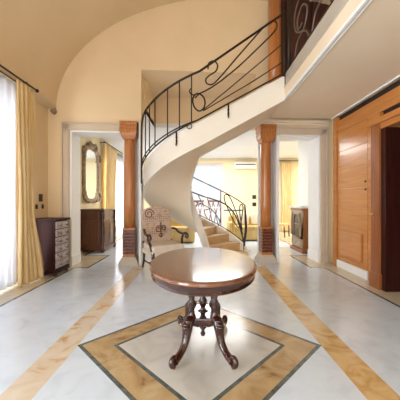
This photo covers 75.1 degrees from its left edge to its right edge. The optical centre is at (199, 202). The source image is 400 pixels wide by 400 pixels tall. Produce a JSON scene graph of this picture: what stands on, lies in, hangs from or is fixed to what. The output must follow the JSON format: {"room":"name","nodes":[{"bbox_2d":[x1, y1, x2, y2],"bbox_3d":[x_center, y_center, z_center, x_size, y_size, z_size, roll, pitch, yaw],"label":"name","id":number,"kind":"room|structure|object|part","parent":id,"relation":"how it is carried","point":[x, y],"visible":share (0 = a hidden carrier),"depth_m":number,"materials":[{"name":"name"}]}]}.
{"room":"entrance hall","nodes":[
{"label":"entrance hall","id":0,"kind":"room"},
{"bbox_2d":[16,89,47,273],"bbox_3d":[-3.025,-0.330,0.900,0.250,3.120,8.600,0,0,0],"label":"wall","id":1,"kind":"structure","parent":0,"point":[40,158],"depth_m":4.71,"materials":[{"name":"paint"}]},
{"bbox_2d":[0,64,38,92],"bbox_3d":[-2.751,-1.823,2.260,0.318,0.083,3.920,0,0,0],"label":"rail","id":2,"kind":"object","parent":1,"relation":"attached to","point":[3,67],"visible":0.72,"depth_m":3.73,"materials":[{"name":"black metal"}]},
{"bbox_2d":[0,74,16,289],"bbox_3d":[-2.719,-0.285,2.273,0.080,2.970,3.153,0,0,0],"label":"sheer curtain","id":3,"kind":"object","parent":2,"relation":"hanging from","point":[8,220],"visible":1,"depth_m":3.70,"materials":[{"name":"white fabric"}]},
{"bbox_2d":[16,79,43,286],"bbox_3d":[-2.595,-0.280,3.999,0.117,2.980,0.566,0,0,6],"label":"curtain","id":4,"kind":"object","parent":2,"relation":"hanging from","point":[30,259],"visible":1,"depth_m":3.89,"materials":[{"name":"yellow fabric"}]},
{"bbox_2d":[39,194,42,201],"bbox_3d":[-2.891,-0.095,4.740,0.018,0.136,0.102,0,0,0],"label":"wall switch","id":5,"kind":"object","parent":1,"relation":"attached to","point":[40,195],"visible":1,"depth_m":4.74,"materials":[{"name":"black plastic"}]},
{"bbox_2d":[80,138,122,251],"bbox_3d":[-3.025,-0.370,8.300,0.150,3.200,6.000,0,0,0],"label":"wall","id":6,"kind":"structure","parent":0,"point":[101,146],"depth_m":7.67,"materials":[{"name":"beige paint"}]},
{"bbox_2d":[82,141,101,202],"bbox_3d":[-2.895,-0.817,7.020,0.110,1.636,1.100,0,0,0],"label":"mirror","id":7,"kind":"object","parent":6,"relation":"attached to","point":[91,158],"visible":1,"depth_m":6.96,"materials":[{"name":"brown wood"}]},
{"bbox_2d":[86,150,96,198],"bbox_3d":[-2.932,-0.770,7.020,0.027,1.326,0.796,0,0,0],"label":"mirror glass","id":8,"kind":"object","parent":7,"relation":"attached to","point":[91,159],"depth_m":7.02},
{"bbox_3d":[-2.857,-1.790,9.200,0.186,0.032,3.200,0,0,0],"label":"rail","id":9,"kind":"object","parent":6,"relation":"attached to","visible":0},
{"bbox_2d":[106,144,116,238],"bbox_3d":[-2.779,-0.275,8.248,0.095,2.950,1.003,0,0,0],"label":"curtain","id":10,"kind":"object","parent":9,"relation":"hanging from","point":[111,154],"visible":0.6,"depth_m":8.14,"materials":[{"name":"yellow fabric"}]},
{"bbox_2d":[115,153,122,236],"bbox_3d":[-2.869,-0.275,9.549,0.064,2.950,2.103,0,0,0],"label":"sheer curtain","id":11,"kind":"object","parent":9,"relation":"hanging from","point":[119,169],"visible":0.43,"depth_m":9.26,"materials":[{"name":"white fabric"}]},
{"bbox_2d":[0,0,330,108],"bbox_3d":[0.690,-2.970,1.100,7.320,2.320,9.000,0,0,0],"label":"ceiling","id":12,"kind":"structure","parent":0,"point":[40,39],"depth_m":4.32,"materials":[{"name":"paint"}]},
{"bbox_2d":[48,0,331,261],"bbox_3d":[-0.015,-1.520,5.399,6.000,5.500,0.420,0,0,-4],"label":"wall","id":13,"kind":"structure","parent":0,"point":[104,82],"depth_m":5.13,"materials":[{"name":"paint"}]},
{"bbox_2d":[50,108,56,114],"bbox_3d":[-2.764,-1.739,4.907,0.122,0.107,0.125,0,0,0],"label":"wall spotlight","id":14,"kind":"object","parent":13,"relation":"attached to","point":[53,111],"visible":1,"depth_m":4.88,"materials":[{"name":"brown wood"}]},
{"bbox_2d":[61,121,119,266],"bbox_3d":[-2.107,-0.163,5.009,1.110,2.785,0.050,0,0,-4],"label":"trim","id":15,"kind":"structure","parent":13,"relation":"attached to","point":[66,127],"depth_m":4.97,"materials":[{"name":"beige paint"}]},
{"bbox_2d":[70,130,121,266],"bbox_3d":[-2.048,-0.085,5.253,0.955,2.630,0.452,0,0,-4],"label":"trim","id":16,"kind":"structure","parent":13,"relation":"attached to","point":[75,135],"depth_m":5.16,"materials":[{"name":"white paint"}]},
{"bbox_2d":[123,122,278,264],"bbox_3d":[0.026,-0.180,5.382,3.200,2.820,0.340,0,0,-4],"label":"trim","id":17,"kind":"structure","parent":13,"relation":"attached to","point":[139,197],"depth_m":5.39,"materials":[{"name":"white paint"}]},
{"bbox_2d":[263,119,328,125],"bbox_3d":[1.977,-1.640,5.306,1.360,0.100,0.060,0,0,-4],"label":"trim","id":18,"kind":"structure","parent":13,"relation":"attached to","point":[270,121],"depth_m":5.29,"materials":[{"name":"paint"}]},
{"bbox_2d":[279,134,319,262],"bbox_3d":[2.056,-0.085,5.557,0.875,2.630,0.452,0,0,-4],"label":"trim","id":19,"kind":"structure","parent":13,"relation":"attached to","point":[313,141],"depth_m":5.54,"materials":[{"name":"white paint"}]},
{"bbox_2d":[276,126,328,262],"bbox_3d":[2.111,-0.163,5.321,1.110,2.785,0.050,0,0,-4],"label":"trim","id":20,"kind":"structure","parent":13,"relation":"attached to","point":[286,130],"depth_m":5.34,"materials":[{"name":"beige paint"}]},
{"bbox_2d":[281,0,328,76],"bbox_3d":[2.135,-3.005,5.133,1.210,2.130,0.175,0,0,0],"label":"door","id":21,"kind":"structure","parent":13,"relation":"in","point":[312,5],"depth_m":5.05,"materials":[{"name":"red wood"}]},
{"bbox_3d":[2.135,-3.005,5.160,1.210,2.130,0.120,0,0,0],"label":"frame","id":22,"kind":"part","parent":21,"relation":"part of","materials":[{"name":"red wood"}]},
{"bbox_2d":[144,78,249,123],"bbox_3d":[0.000,-2.346,6.050,2.500,0.848,1.300,0,0,0],"label":"wall","id":23,"kind":"structure","parent":0,"point":[152,88],"depth_m":6.52,"materials":[{"name":"paint"}]},
{"bbox_2d":[100,108,297,157],"bbox_3d":[0.000,-1.970,9.400,14.000,0.100,7.800,0,0,0],"label":"ceiling","id":24,"kind":"structure","parent":0,"point":[245,145],"depth_m":8.53,"materials":[{"name":"white paint"}]},
{"bbox_2d":[0,232,399,399],"bbox_3d":[0.000,1.290,5.050,14.000,0.120,16.900,0,0,0],"label":"floor","id":25,"kind":"structure","parent":0,"point":[304,328],"depth_m":2.40,"materials":[{"name":"stone"}]},
{"bbox_2d":[35,217,69,276],"bbox_3d":[-2.607,0.748,4.545,0.505,0.965,0.470,0,0,0],"label":"dresser","id":26,"kind":"object","parent":25,"relation":"on","point":[53,232],"visible":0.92,"depth_m":4.34,"materials":[{"name":"brown wood"}]},
{"bbox_3d":[-2.399,0.377,4.545,0.042,0.120,0.390,0,0,0],"label":"drawer","id":27,"kind":"part","parent":26,"relation":"part of","materials":[{"name":"grey wood"}]},
{"bbox_3d":[-2.399,0.510,4.545,0.042,0.120,0.390,0,0,0],"label":"drawer","id":28,"kind":"part","parent":26,"relation":"part of","materials":[{"name":"grey wood"}]},
{"bbox_3d":[-2.399,0.642,4.545,0.042,0.120,0.390,0,0,0],"label":"drawer","id":29,"kind":"part","parent":26,"relation":"part of","materials":[{"name":"grey wood"}]},
{"bbox_3d":[-2.399,0.775,4.545,0.042,0.120,0.390,0,0,0],"label":"drawer","id":30,"kind":"part","parent":26,"relation":"part of","materials":[{"name":"grey wood"}]},
{"bbox_3d":[-2.399,0.907,4.545,0.042,0.120,0.390,0,0,0],"label":"drawer","id":31,"kind":"part","parent":26,"relation":"part of","materials":[{"name":"grey wood"}]},
{"bbox_3d":[-2.399,1.040,4.545,0.042,0.120,0.390,0,0,0],"label":"drawer","id":32,"kind":"part","parent":26,"relation":"part of","materials":[{"name":"grey wood"}]},
{"bbox_2d":[80,208,115,252],"bbox_3d":[-2.638,0.690,6.860,0.585,1.080,0.960,0,0,0],"label":"sideboard","id":33,"kind":"object","parent":25,"relation":"on","point":[98,228],"visible":0.99,"depth_m":6.41,"materials":[{"name":"red wood"}]},
{"bbox_3d":[-2.390,0.713,6.430,0.090,1.035,0.088,0,0,0],"label":"carved post","id":34,"kind":"part","parent":33,"relation":"part of","materials":[{"name":"brown wood"}]},
{"bbox_3d":[-2.400,0.740,6.665,0.040,0.660,0.370,0,0,0],"label":"door","id":35,"kind":"part","parent":33,"relation":"part of","materials":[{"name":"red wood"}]},
{"bbox_3d":[-2.400,0.740,7.055,0.040,0.660,0.370,0,0,0],"label":"door","id":36,"kind":"part","parent":33,"relation":"part of","materials":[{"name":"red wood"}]},
{"bbox_3d":[-2.404,0.300,7.055,0.032,0.160,0.370,0,0,0],"label":"drawer","id":37,"kind":"part","parent":33,"relation":"part of","materials":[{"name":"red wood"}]},
{"bbox_3d":[-2.390,0.713,7.290,0.090,1.035,0.088,0,0,0],"label":"carved post","id":38,"kind":"part","parent":33,"relation":"part of","materials":[{"name":"brown wood"}]},
{"bbox_2d":[118,121,138,266],"bbox_3d":[-1.394,-0.180,5.197,0.370,2.820,0.370,0,0,-4],"label":"column","id":39,"kind":"structure","parent":25,"relation":"on","point":[129,130],"depth_m":5.09,"materials":[{"name":"brown wood"}]},
{"bbox_3d":[-1.386,0.767,5.083,0.212,0.475,0.009,0,0,-4],"label":"carved panel","id":40,"kind":"part","parent":39,"relation":"part of","materials":[{"name":"brown wood"}]},
{"bbox_3d":[-1.280,0.767,5.206,0.009,0.475,0.212,0,0,-4],"label":"carved panel","id":41,"kind":"part","parent":39,"relation":"part of","materials":[{"name":"brown wood"}]},
{"bbox_2d":[141,206,188,267],"bbox_3d":[-0.697,0.646,4.817,0.760,1.172,0.749,0,0,-30],"label":"armchair","id":42,"kind":"object","parent":25,"relation":"on","point":[155,220],"visible":0.82,"depth_m":4.93,"materials":[{"name":"fabric"}]},
{"bbox_3d":[-1.053,0.965,4.887,0.052,0.514,0.110,0,0,-30],"label":"leg","id":43,"kind":"part","parent":42,"relation":"part of","materials":[{"name":"brown wood"}]},
{"bbox_3d":[-0.914,0.655,4.579,0.105,0.371,0.558,0,0,-25],"label":"arm","id":44,"kind":"part","parent":42,"relation":"part of","materials":[{"name":"brown wood"}]},
{"bbox_3d":[-0.833,0.417,5.054,0.590,0.715,0.204,0,0,-30],"label":"backrest","id":45,"kind":"part","parent":42,"relation":"part of","materials":[{"name":"fabric"}]},
{"bbox_3d":[-0.670,0.875,4.771,0.610,0.090,0.550,0,0,-30],"label":"seat rail","id":46,"kind":"part","parent":42,"relation":"part of","materials":[{"name":"beige fabric"}]},
{"bbox_3d":[-0.662,0.785,4.758,0.600,0.110,0.530,0,0,-30],"label":"seat","id":47,"kind":"part","parent":42,"relation":"part of","materials":[{"name":"beige fabric"}]},
{"bbox_3d":[-0.382,0.655,4.886,0.105,0.371,0.558,0,0,-35],"label":"arm","id":48,"kind":"part","parent":42,"relation":"part of","materials":[{"name":"brown wood"}]},
{"bbox_2d":[171,220,194,241],"bbox_3d":[-0.950,0.815,8.325,1.600,0.770,0.850,0,0,0],"label":"sofa","id":49,"kind":"object","parent":25,"relation":"on","point":[175,236],"visible":0.27,"depth_m":7.95,"materials":[{"name":"yellow fabric"}]},
{"bbox_3d":[-0.950,0.680,8.630,1.500,0.500,0.240,0,0,0],"label":"backrest","id":50,"kind":"part","parent":49,"relation":"part of","materials":[{"name":"yellow fabric"}]},
{"bbox_2d":[171,226,187,231],"bbox_3d":[-0.650,0.815,8.225,0.600,0.130,0.610,0,0,0],"label":"seat cushion","id":51,"kind":"object","parent":49,"relation":"on","point":[181,228],"depth_m":7.93,"materials":[{"name":"yellow fabric"}]},
{"bbox_3d":[-0.250,0.910,8.325,0.200,0.560,0.850,0,0,0],"label":"arm","id":52,"kind":"part","parent":49,"relation":"part of","materials":[{"name":"yellow fabric"}]},
{"bbox_2d":[149,247,256,369],"bbox_3d":[0.030,0.862,2.263,0.938,0.736,1.352,0,0,0],"label":"table","id":53,"kind":"object","parent":25,"relation":"on","point":[202,272],"visible":1,"depth_m":2.02,"materials":[{"name":"brown wood"}]},
{"bbox_3d":[-0.137,1.064,2.010,0.090,0.322,0.307,0,0,35],"label":"leg","id":54,"kind":"part","parent":53,"relation":"part of","materials":[{"name":"brown wood"}]},
{"bbox_3d":[-0.137,1.064,2.515,0.090,0.322,0.307,0,0,-35],"label":"leg","id":55,"kind":"part","parent":53,"relation":"part of","materials":[{"name":"brown wood"}]},
{"bbox_3d":[0.197,1.064,2.515,0.090,0.322,0.307,0,0,35],"label":"leg","id":56,"kind":"part","parent":53,"relation":"part of","materials":[{"name":"brown wood"}]},
{"bbox_3d":[0.197,1.064,2.010,0.090,0.322,0.307,0,0,-35],"label":"leg","id":57,"kind":"part","parent":53,"relation":"part of","materials":[{"name":"brown wood"}]},
{"bbox_2d":[194,200,219,225],"bbox_3d":[0.525,0.550,12.310,4.287,1.360,0.060,0,0,0],"label":"balcony railing","id":58,"kind":"object","parent":25,"relation":"on","point":[202,201],"visible":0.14,"depth_m":12.29,"materials":[{"name":"metal"}]},
{"bbox_3d":[0.400,0.550,12.310,4.000,1.360,0.060,0,0,0],"label":"rail","id":59,"kind":"part","parent":58,"relation":"part of","materials":[{"name":"metal"}]},
{"bbox_2d":[141,9,284,256],"bbox_3d":[0.115,-0.940,5.321,2.530,4.341,2.316,0,0,0],"label":"spiral staircase","id":60,"kind":"structure","parent":25,"relation":"on","point":[168,172],"depth_m":4.48,"materials":[{"name":"paint"}]},
{"bbox_3d":[0.018,-1.364,4.382,2.644,1.453,0.541,0,0,20],"label":"railing","id":61,"kind":"part","parent":60,"relation":"part of","materials":[{"name":"black metal"}]},
{"bbox_3d":[0.102,-1.720,4.627,2.504,2.681,0.922,0,0,0],"label":"handrail","id":62,"kind":"part","parent":60,"relation":"part of","materials":[{"name":"black metal"}]},
{"bbox_3d":[0.446,-0.312,6.226,1.408,0.742,0.269,0,0,27],"label":"handrail","id":63,"kind":"part","parent":60,"relation":"part of","materials":[{"name":"black metal"}]},
{"bbox_3d":[0.446,0.548,6.226,1.404,0.737,0.264,0,0,27],"label":"railing","id":64,"kind":"part","parent":60,"relation":"part of","materials":[{"name":"black metal"}]},
{"bbox_3d":[1.362,-2.575,4.185,0.028,1.070,0.028,0,0,22],"label":"post","id":65,"kind":"part","parent":60,"relation":"part of","materials":[{"name":"black metal"}]},
{"bbox_2d":[223,209,241,234],"bbox_3d":[0.980,0.710,7.600,0.560,1.040,0.560,0,0,0],"label":"pedestal table","id":66,"kind":"object","parent":25,"relation":"on","point":[224,209],"visible":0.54,"depth_m":7.58,"materials":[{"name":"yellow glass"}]},
{"bbox_2d":[227,215,257,239],"bbox_3d":[1.750,0.815,8.775,1.600,0.770,0.850,0,0,0],"label":"sofa","id":67,"kind":"object","parent":25,"relation":"on","point":[252,230],"visible":0.43,"depth_m":8.40,"materials":[{"name":"yellow fabric"}]},
{"bbox_3d":[1.050,0.910,8.775,0.200,0.560,0.850,0,0,0],"label":"arm","id":68,"kind":"part","parent":67,"relation":"part of","materials":[{"name":"yellow fabric"}]},
{"bbox_3d":[1.750,0.680,9.080,1.500,0.500,0.240,0,0,0],"label":"backrest","id":69,"kind":"part","parent":67,"relation":"part of","materials":[{"name":"yellow fabric"}]},
{"bbox_2d":[236,213,248,224],"bbox_3d":[1.450,0.540,8.800,0.438,0.388,0.194,0,0,9],"label":"cushion","id":70,"kind":"object","parent":67,"relation":"on","point":[243,220],"visible":0.62,"depth_m":8.74,"materials":[{"name":"beige fabric"}]},
{"bbox_2d":[235,225,253,229],"bbox_3d":[1.450,0.815,8.675,0.600,0.130,0.610,0,0,0],"label":"seat cushion","id":71,"kind":"object","parent":67,"relation":"on","point":[249,227],"depth_m":8.38,"materials":[{"name":"yellow fabric"}]},
{"bbox_2d":[251,213,257,224],"bbox_3d":[1.950,0.540,8.800,0.438,0.388,0.194,0,0,-9],"label":"cushion","id":72,"kind":"object","parent":67,"relation":"on","point":[254,216],"visible":0.52,"depth_m":8.73,"materials":[{"name":"beige fabric"}]},
{"bbox_2d":[254,124,277,263],"bbox_3d":[1.373,-0.180,5.402,0.370,2.820,0.370,0,0,-4],"label":"column","id":73,"kind":"structure","parent":25,"relation":"on","point":[265,133],"depth_m":5.30,"materials":[{"name":"brown wood"}]},
{"bbox_3d":[1.259,0.767,5.394,0.009,0.475,0.212,0,0,-4],"label":"carved panel","id":74,"kind":"part","parent":73,"relation":"part of","materials":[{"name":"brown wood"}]},
{"bbox_3d":[1.382,0.767,5.288,0.212,0.475,0.009,0,0,-4],"label":"carved panel","id":75,"kind":"part","parent":73,"relation":"part of","materials":[{"name":"brown wood"}]},
{"bbox_2d":[279,223,289,237],"bbox_3d":[2.958,0.589,9.518,0.541,1.286,0.444,0,0,40],"label":"chair","id":76,"kind":"object","parent":25,"relation":"on","point":[280,224],"visible":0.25,"depth_m":9.39,"materials":[{"name":"yellow fabric"}]},
{"bbox_2d":[289,206,307,253],"bbox_3d":[2.694,0.655,6.715,0.472,1.150,0.850,0,0,0],"label":"base cabinet","id":77,"kind":"object","parent":25,"relation":"on","point":[299,214],"visible":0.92,"depth_m":6.48,"materials":[{"name":"brown wood"}]},
{"bbox_3d":[2.485,0.544,6.715,0.053,0.630,0.643,0,0,0],"label":"moulding","id":78,"kind":"part","parent":77,"relation":"part of","materials":[{"name":"brown wood"}]},
{"bbox_3d":[2.515,0.565,6.715,0.006,0.570,0.370,0,0,0],"label":"pane","id":79,"kind":"part","parent":77,"relation":"part of","materials":[{"name":"clear glass"}]},
{"bbox_3d":[2.506,1.005,6.715,0.048,0.210,0.690,0,0,0],"label":"drawer","id":80,"kind":"part","parent":77,"relation":"part of","materials":[{"name":"brown wood"}]},
{"bbox_3d":[2.515,0.540,6.715,0.030,0.700,0.770,0,0,0],"label":"door","id":81,"kind":"part","parent":77,"relation":"part of","materials":[{"name":"brown wood"}]},
{"bbox_2d":[144,158,297,231],"bbox_3d":[0.000,-0.370,11.275,14.000,3.200,0.150,0,0,0],"label":"wall","id":82,"kind":"structure","parent":0,"point":[241,184],"depth_m":11.20,"materials":[{"name":"beige paint"}]},
{"bbox_2d":[191,163,222,227],"bbox_3d":[0.285,-0.245,11.235,1.470,2.950,0.090,0,0,0],"label":"door","id":83,"kind":"structure","parent":82,"relation":"in","point":[205,165],"depth_m":11.19,"materials":[{"name":"white paint"}]},
{"bbox_2d":[234,162,255,168],"bbox_3d":[1.950,-1.600,11.097,0.920,0.280,0.206,0,0,0],"label":"air conditioner","id":84,"kind":"object","parent":82,"relation":"attached to","point":[237,165],"visible":1,"depth_m":11.00,"materials":[{"name":"white plastic"}]},
{"bbox_3d":[3.950,-1.800,11.137,1.300,0.032,0.146,0,0,0],"label":"rail","id":85,"kind":"object","parent":82,"relation":"attached to","visible":0},
{"bbox_2d":[281,161,291,230],"bbox_3d":[3.723,-0.285,11.077,0.454,2.970,0.095,0,0,0],"label":"curtain","id":86,"kind":"object","parent":85,"relation":"hanging from","point":[286,166],"visible":0.84,"depth_m":11.07,"materials":[{"name":"yellow fabric"}]},
{"bbox_2d":[298,142,307,205],"bbox_3d":[3.025,-0.370,6.575,0.150,3.200,2.350,0,0,0],"label":"wall","id":87,"kind":"structure","parent":0,"point":[302,146],"depth_m":7.41,"materials":[{"name":"white paint"}]},
{"bbox_2d":[270,0,399,118],"bbox_3d":[2.065,-1.815,0.950,1.370,0.250,8.500,0,0,0],"label":"ceiling","id":88,"kind":"structure","parent":0,"point":[366,57],"depth_m":3.22,"materials":[{"name":"paint"}]},
{"bbox_2d":[268,0,280,83],"bbox_3d":[1.430,-2.950,4.950,0.260,2.020,0.260,0,0,0],"label":"column","id":89,"kind":"structure","parent":88,"relation":"on","point":[274,6],"depth_m":4.85,"materials":[{"name":"brown wood"}]},
{"bbox_2d":[284,0,348,87],"bbox_3d":[1.436,-1.990,0.470,0.128,0.240,7.540,0,0,0],"label":"trim","id":90,"kind":"structure","parent":88,"relation":"attached to","point":[336,7],"depth_m":3.08,"materials":[{"name":"beige paint"}]},
{"bbox_2d":[287,0,333,70],"bbox_3d":[1.434,-2.770,1.845,0.068,1.320,4.690,0,0,0],"label":"railing","id":91,"kind":"object","parent":90,"relation":"on","point":[289,63],"visible":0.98,"depth_m":3.87,"materials":[{"name":"black metal"}]},
{"bbox_3d":[1.430,-2.770,4.160,0.055,1.320,0.055,0,0,23],"label":"post","id":92,"kind":"part","parent":91,"relation":"part of","materials":[{"name":"black metal"}]},
{"bbox_2d":[332,119,399,261],"bbox_3d":[2.850,-1.370,1.050,0.200,5.200,8.900,0,0,0],"label":"wall","id":93,"kind":"structure","parent":0,"point":[332,119],"depth_m":5.38,"materials":[{"name":"paint"}]},
{"bbox_2d":[333,117,339,265],"bbox_3d":[2.695,-0.220,5.115,0.080,2.900,0.110,0,0,0],"label":"trim","id":94,"kind":"structure","parent":93,"relation":"attached to","point":[335,120],"depth_m":5.08,"materials":[{"name":"brown wood"}]},
{"bbox_2d":[284,0,399,119],"bbox_3d":[2.011,-1.688,0.950,1.278,0.045,8.500,0,0,0],"label":"trim","id":95,"kind":"structure","parent":93,"relation":"attached to","point":[363,2],"depth_m":2.90,"materials":[{"name":"white paint"}]},
{"bbox_2d":[337,119,367,279],"bbox_3d":[2.695,-0.060,4.590,0.080,2.580,0.920,0,0,0],"label":"door","id":96,"kind":"structure","parent":93,"relation":"in","point":[353,141],"depth_m":4.48,"materials":[{"name":"brown wood"}]},
{"bbox_3d":[2.674,0.750,4.595,0.037,0.660,0.890,0,0,0],"label":"panel","id":97,"kind":"part","parent":96,"relation":"part of","materials":[{"name":"brown wood"}]},
{"bbox_2d":[338,85,399,132],"bbox_3d":[2.717,-1.475,3.050,0.035,0.230,4.100,0,0,0],"label":"trim","id":98,"kind":"structure","parent":93,"relation":"attached to","point":[391,98],"depth_m":4.06,"materials":[{"name":"brown wood"}]},
{"bbox_2d":[339,79,399,119],"bbox_3d":[2.743,-0.230,1.000,0.015,2.920,8.600,0,0,0],"label":"trim","id":99,"kind":"structure","parent":93,"relation":"attached to","point":[397,83],"depth_m":3.97,"materials":[{"name":"black metal"}]},
{"bbox_2d":[368,107,399,289],"bbox_3d":[2.605,0.010,2.400,0.270,2.440,3.000,0,0,0],"label":"door frame","id":100,"kind":"structure","parent":93,"relation":"in","point":[392,118],"depth_m":3.73,"materials":[{"name":"brown wood"}]},
{"bbox_2d":[381,127,399,291],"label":"door","id":101,"kind":"structure","parent":0,"point":[390,136],"depth_m":3.60,"materials":[{"name":"brown wood"}]}
]}

